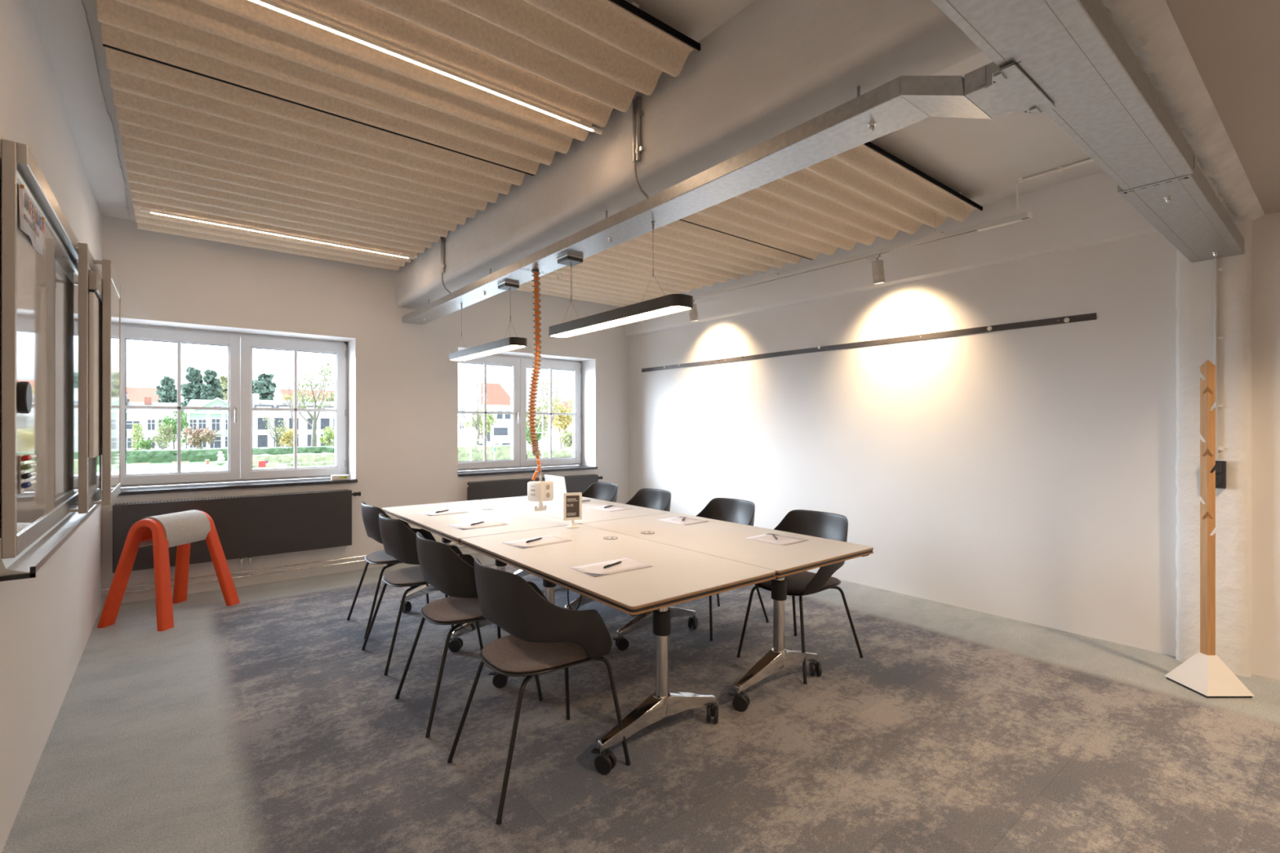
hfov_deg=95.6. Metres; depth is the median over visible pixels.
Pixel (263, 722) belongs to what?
floor
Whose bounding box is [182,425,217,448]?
tree
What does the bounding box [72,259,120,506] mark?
whiteboard
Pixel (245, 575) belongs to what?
pipe
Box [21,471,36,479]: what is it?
marker pen
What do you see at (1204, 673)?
coat stand
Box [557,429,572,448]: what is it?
tree
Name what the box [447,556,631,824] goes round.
chair
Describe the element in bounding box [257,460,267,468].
box
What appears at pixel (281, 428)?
tree
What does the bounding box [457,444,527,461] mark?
hedge
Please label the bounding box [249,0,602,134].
tube
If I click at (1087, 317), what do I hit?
strip
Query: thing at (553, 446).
floor
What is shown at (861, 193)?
acoustic panel
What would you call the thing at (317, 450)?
hedge
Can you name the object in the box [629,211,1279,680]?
wall
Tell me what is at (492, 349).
diffuser
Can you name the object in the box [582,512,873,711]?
conference table
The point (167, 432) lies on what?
tree
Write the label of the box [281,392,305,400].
tree
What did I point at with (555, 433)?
house
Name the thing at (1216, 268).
conduit
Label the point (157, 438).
tree
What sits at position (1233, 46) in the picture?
ceiling
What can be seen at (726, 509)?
chair
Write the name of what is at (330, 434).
tree
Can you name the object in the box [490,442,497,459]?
sign post
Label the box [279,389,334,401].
house
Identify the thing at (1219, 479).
light switch
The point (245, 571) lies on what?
pipe
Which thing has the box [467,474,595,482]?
grille
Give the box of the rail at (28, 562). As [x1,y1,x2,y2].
[0,135,101,582]
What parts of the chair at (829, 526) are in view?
leg, leg, seat, leg, leg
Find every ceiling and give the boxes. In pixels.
[82,0,1104,221]
[1165,0,1279,214]
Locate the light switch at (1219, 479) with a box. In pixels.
[1215,475,1222,486]
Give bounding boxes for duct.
[401,61,1055,324]
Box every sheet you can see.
[419,509,469,515]
[448,520,508,529]
[502,535,571,548]
[569,557,653,577]
[589,505,631,511]
[659,516,708,524]
[746,533,808,545]
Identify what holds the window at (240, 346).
in the wall at (402, 380)
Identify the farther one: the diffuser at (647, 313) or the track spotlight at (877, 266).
the track spotlight at (877, 266)
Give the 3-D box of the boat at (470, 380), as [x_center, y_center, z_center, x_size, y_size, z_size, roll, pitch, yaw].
[-14.213,1.246,47.569,2.186,11.238,7.200,0,0,43]
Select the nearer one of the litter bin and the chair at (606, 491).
the chair at (606, 491)
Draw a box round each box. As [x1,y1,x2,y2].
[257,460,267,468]
[330,474,349,479]
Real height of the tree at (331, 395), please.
16.219 m
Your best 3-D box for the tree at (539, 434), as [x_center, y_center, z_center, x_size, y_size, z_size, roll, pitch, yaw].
[-25.023,2.963,131.299,5.570,6.015,6.268,0,0,37]
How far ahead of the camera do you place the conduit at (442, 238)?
4.67 m
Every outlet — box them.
[603,536,617,539]
[640,531,654,534]
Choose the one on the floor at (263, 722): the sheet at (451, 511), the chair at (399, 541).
the chair at (399, 541)
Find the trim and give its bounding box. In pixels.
[26,0,129,217]
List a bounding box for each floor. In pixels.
[1,552,1279,852]
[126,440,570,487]
[526,444,570,448]
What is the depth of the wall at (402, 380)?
5.58 m
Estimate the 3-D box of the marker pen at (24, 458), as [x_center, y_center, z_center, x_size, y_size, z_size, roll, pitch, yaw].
[-1.861,0.094,1.768,0.017,0.017,0.133,0,0,-39]
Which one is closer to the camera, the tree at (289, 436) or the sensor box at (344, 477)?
the sensor box at (344, 477)
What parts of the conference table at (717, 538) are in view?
brake lever, brake lever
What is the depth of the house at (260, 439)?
142.90 m
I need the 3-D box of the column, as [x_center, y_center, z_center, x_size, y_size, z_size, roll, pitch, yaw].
[3.252,0.115,3.294,0.105,2.500,0.306,0,0,-39]
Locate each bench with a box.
[131,462,150,469]
[171,461,189,467]
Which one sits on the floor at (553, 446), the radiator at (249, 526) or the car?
the car
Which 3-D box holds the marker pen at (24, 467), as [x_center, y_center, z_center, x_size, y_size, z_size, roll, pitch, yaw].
[-1.861,0.121,1.768,0.017,0.017,0.133,0,0,-39]
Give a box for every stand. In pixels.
[563,492,582,528]
[1164,360,1253,697]
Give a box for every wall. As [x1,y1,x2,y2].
[0,0,102,852]
[102,215,629,606]
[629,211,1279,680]
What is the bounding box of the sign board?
[275,464,287,468]
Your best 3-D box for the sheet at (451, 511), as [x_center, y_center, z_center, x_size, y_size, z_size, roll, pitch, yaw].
[-1.421,0.623,4.208,0.289,0.002,0.207,0,0,-40]
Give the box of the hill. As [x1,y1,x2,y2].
[181,414,559,447]
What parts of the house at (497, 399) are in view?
pane, cornice, pane, pane, pane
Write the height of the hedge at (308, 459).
1.970 m
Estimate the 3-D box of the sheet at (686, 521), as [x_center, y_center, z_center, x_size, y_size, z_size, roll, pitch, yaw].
[0.287,0.623,3.840,0.220,0.002,0.260,0,0,-40]
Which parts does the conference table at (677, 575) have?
brake lever, brake lever, brake lever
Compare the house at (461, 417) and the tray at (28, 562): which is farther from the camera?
the house at (461, 417)
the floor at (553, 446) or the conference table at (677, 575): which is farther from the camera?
the floor at (553, 446)
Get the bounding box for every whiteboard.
[1,138,78,559]
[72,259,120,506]
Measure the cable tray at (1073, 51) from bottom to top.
0.208 m
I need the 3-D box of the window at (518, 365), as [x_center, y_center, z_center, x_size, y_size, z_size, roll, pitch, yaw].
[-1.354,-0.155,6.836,1.772,1.369,0.440,0,0,-39]
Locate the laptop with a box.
[544,474,590,502]
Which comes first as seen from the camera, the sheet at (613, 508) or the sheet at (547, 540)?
the sheet at (547, 540)
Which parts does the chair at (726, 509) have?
leg, leg, leg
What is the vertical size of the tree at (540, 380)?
18.030 m
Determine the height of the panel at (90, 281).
1.180 m
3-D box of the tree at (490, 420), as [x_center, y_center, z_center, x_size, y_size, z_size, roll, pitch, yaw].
[-46.328,0.245,167.836,9.558,11.485,7.522,0,0,12]
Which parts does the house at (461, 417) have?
pane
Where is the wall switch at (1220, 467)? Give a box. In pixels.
[1209,460,1226,488]
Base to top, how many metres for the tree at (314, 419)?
19.481 m
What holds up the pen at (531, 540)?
on the sheet at (547, 540)
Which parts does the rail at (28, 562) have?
rail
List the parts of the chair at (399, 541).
leg, leg, seat, leg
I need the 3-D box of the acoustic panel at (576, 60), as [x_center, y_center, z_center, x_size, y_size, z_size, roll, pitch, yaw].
[-0.909,-1.530,2.268,1.850,0.139,1.372,0,0,-39]
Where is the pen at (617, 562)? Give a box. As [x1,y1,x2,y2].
[603,561,622,568]
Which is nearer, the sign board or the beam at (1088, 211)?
the beam at (1088, 211)
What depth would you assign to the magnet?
3.85 m
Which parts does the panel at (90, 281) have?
frame post, frame, frame, frame post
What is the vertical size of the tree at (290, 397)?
17.119 m
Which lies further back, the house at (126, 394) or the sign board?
the house at (126, 394)
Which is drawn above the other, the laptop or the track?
the track
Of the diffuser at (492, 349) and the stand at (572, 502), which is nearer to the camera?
the stand at (572, 502)
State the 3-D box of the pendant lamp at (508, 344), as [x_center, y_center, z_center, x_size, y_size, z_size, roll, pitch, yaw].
[-1.200,-0.790,4.476,0.135,0.463,1.205,0,0,-39]
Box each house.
[126,386,159,402]
[126,394,127,451]
[126,396,177,450]
[182,397,227,448]
[252,393,334,448]
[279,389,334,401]
[457,408,465,442]
[465,382,510,444]
[551,401,572,439]
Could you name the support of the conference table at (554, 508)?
on the floor at (263, 722)
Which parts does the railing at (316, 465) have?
rail, rail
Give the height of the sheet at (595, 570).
0.002 m
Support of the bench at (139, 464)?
on the lawn
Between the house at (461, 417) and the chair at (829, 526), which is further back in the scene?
the house at (461, 417)
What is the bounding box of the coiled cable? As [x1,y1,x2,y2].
[527,270,542,480]
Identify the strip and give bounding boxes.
[641,312,1096,372]
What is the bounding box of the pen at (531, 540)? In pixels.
[525,537,542,542]
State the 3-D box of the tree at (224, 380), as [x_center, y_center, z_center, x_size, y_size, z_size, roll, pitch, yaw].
[-138.442,-6.843,193.713,12.066,20.253,11.932,0,0,33]
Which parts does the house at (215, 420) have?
pane, pane, cornice, pane, pane, pane, pane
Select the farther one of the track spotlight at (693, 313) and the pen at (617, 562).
the track spotlight at (693, 313)
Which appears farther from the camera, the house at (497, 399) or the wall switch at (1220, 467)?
the house at (497, 399)
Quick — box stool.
[97,510,239,631]
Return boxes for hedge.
[126,448,227,463]
[252,445,334,454]
[252,452,334,467]
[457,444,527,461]
[526,448,572,458]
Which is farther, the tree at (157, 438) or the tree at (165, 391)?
the tree at (165, 391)
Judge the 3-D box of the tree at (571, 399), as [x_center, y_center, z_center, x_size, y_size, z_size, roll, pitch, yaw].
[-15.312,-1.301,143.807,5.949,14.566,7.073,0,0,-11]
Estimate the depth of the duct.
2.16 m
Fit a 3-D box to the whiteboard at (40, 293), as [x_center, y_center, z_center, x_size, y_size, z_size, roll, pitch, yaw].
[-2.328,-0.225,2.324,0.050,1.210,1.660,0,0,-39]
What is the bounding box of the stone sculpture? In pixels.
[214,451,226,465]
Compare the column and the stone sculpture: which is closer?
the column
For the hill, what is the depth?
248.90 m
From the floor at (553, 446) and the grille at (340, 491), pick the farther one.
the floor at (553, 446)
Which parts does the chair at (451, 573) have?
leg, leg, seat, leg, leg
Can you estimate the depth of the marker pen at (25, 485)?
1.73 m
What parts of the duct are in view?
hanger rod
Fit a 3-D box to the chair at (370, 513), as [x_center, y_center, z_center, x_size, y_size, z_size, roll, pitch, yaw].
[-1.693,0.947,4.084,0.579,0.842,0.521,0,0,-39]
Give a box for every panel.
[68,242,102,514]
[96,0,700,175]
[102,44,533,271]
[515,219,810,306]
[680,141,982,259]
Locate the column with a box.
[1175,217,1252,677]
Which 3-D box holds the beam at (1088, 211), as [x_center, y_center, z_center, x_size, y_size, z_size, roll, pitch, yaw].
[1.500,-1.385,5.466,0.080,0.430,5.330,0,0,-39]
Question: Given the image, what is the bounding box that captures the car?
[499,442,510,445]
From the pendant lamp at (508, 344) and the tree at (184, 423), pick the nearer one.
the pendant lamp at (508, 344)
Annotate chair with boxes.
[346,501,448,639]
[361,513,483,675]
[395,532,542,737]
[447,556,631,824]
[582,482,617,502]
[625,488,671,511]
[696,497,768,640]
[737,509,862,684]
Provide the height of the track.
0.287 m
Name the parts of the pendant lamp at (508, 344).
box lid, cord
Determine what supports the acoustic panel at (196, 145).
attached to the ceiling at (984, 160)
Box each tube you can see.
[141,208,414,259]
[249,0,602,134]
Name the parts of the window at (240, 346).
sash, handle, sill, sash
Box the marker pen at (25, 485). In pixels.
[21,480,36,488]
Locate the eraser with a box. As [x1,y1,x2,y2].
[17,381,31,413]
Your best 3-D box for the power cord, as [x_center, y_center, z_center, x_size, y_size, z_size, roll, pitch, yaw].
[-0.343,0.823,3.049,0.032,0.297,0.144,0,0,17]
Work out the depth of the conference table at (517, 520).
3.90 m
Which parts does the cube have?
data plate, socket plate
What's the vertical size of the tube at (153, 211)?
0.041 m
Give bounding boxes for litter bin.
[204,459,209,466]
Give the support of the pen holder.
attached to the whiteboard at (40, 293)
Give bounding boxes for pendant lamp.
[448,280,527,361]
[548,221,693,337]
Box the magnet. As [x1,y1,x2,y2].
[1063,317,1069,322]
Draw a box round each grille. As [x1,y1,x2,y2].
[115,488,347,504]
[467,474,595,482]
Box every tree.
[130,422,144,450]
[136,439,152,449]
[149,422,175,447]
[152,436,171,448]
[154,376,184,431]
[158,410,190,448]
[176,365,214,411]
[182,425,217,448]
[202,368,223,399]
[219,375,227,399]
[252,373,276,399]
[262,415,291,447]
[276,427,299,447]
[278,379,303,447]
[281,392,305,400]
[286,359,334,446]
[302,391,334,401]
[318,426,334,446]
[462,407,497,443]
[463,380,488,444]
[526,404,549,437]
[526,426,542,449]
[535,378,565,448]
[545,396,572,448]
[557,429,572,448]
[566,397,572,430]
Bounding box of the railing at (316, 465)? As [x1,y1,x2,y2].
[252,462,334,468]
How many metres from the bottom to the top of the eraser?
0.096 m
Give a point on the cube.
(540, 491)
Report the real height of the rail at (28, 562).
1.277 m
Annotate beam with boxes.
[395,0,982,309]
[624,171,1159,337]
[1100,0,1264,222]
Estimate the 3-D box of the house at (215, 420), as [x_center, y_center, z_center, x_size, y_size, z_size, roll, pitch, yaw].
[-100.988,-0.360,137.568,11.808,12.650,13.400,0,0,-39]
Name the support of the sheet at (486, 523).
on the conference table at (517, 520)
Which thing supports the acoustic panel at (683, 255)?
attached to the ceiling at (984, 160)
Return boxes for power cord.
[567,589,582,610]
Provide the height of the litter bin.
1.020 m
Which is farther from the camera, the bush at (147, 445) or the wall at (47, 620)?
the bush at (147, 445)
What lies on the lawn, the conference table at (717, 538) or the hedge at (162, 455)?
the hedge at (162, 455)
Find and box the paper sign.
[18,181,44,255]
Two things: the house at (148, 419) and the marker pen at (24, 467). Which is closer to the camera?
the marker pen at (24, 467)
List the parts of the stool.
arched leg frame, arched leg frame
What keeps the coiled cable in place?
hanging from the duct
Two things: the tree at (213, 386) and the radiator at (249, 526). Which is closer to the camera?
the radiator at (249, 526)
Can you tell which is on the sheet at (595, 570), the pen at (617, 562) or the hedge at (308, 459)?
the pen at (617, 562)
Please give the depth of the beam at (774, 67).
2.38 m
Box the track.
[693,210,1032,299]
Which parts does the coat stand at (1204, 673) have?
post, foot plate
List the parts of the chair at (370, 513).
leg, leg, seat, leg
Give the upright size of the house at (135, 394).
18.300 m
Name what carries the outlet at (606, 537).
attached to the conference table at (677, 575)
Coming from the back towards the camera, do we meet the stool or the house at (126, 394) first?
the house at (126, 394)
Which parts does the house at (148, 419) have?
pane, pane, pane, pane, cornice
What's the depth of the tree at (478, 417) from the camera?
123.30 m
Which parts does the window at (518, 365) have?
sash, handle, sill, sash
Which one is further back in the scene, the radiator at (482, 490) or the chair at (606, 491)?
the radiator at (482, 490)
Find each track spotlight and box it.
[688,299,697,321]
[866,253,884,284]
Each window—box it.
[118,323,357,495]
[457,354,597,476]
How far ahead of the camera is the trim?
2.77 m
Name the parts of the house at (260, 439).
pane, pane, pane, cornice, pane, pane, pane, pane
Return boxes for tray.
[0,500,101,576]
[931,0,1244,262]
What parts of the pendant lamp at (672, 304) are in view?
box lid, cord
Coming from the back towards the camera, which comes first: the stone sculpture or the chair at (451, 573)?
the stone sculpture
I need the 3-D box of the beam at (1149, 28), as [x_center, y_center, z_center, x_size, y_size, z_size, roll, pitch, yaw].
[1.326,-1.356,1.701,5.062,0.489,0.325,0,0,-39]
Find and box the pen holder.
[18,454,24,493]
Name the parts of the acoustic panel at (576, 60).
backing rail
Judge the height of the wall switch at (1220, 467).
0.152 m
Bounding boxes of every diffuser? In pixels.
[451,345,525,360]
[550,306,690,337]
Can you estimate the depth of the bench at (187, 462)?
84.17 m
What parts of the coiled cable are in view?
cord, cord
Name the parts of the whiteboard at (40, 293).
frame post, frame, frame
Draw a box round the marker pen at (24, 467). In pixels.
[21,462,36,470]
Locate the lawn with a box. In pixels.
[126,460,227,471]
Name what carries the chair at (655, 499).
on the floor at (263, 722)
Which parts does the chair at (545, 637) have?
leg, leg, seat, leg, leg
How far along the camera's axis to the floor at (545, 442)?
79.98 m
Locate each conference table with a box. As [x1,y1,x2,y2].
[382,499,577,652]
[460,524,775,774]
[480,495,671,609]
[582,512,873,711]
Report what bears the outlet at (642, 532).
attached to the conference table at (717, 538)
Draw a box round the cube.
[527,468,553,511]
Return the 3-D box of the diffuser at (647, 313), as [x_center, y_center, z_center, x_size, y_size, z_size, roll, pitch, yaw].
[-0.156,-0.564,3.176,0.119,0.003,1.184,0,0,-39]
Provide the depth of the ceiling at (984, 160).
3.27 m
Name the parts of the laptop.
lid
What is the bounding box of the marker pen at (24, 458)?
[20,453,36,461]
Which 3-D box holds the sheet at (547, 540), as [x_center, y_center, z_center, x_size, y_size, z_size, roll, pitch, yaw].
[-0.556,0.623,3.143,0.310,0.002,0.212,0,0,-43]
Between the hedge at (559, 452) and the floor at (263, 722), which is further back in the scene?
the hedge at (559, 452)
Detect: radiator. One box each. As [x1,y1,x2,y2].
[110,488,360,575]
[466,474,602,500]
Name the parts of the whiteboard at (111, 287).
frame post, frame, frame, frame post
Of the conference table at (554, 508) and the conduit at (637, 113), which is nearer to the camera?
the conduit at (637, 113)
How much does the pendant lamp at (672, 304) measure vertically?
0.463 m
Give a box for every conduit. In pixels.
[440,236,450,293]
[632,96,648,199]
[1008,158,1093,216]
[1211,257,1222,458]
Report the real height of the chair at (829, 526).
0.842 m
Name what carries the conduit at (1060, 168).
attached to the ceiling at (984, 160)
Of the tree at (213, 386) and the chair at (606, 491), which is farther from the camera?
the tree at (213, 386)
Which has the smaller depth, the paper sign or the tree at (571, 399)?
the paper sign
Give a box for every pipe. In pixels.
[101,543,458,591]
[101,546,466,596]
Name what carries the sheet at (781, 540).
on the conference table at (717, 538)

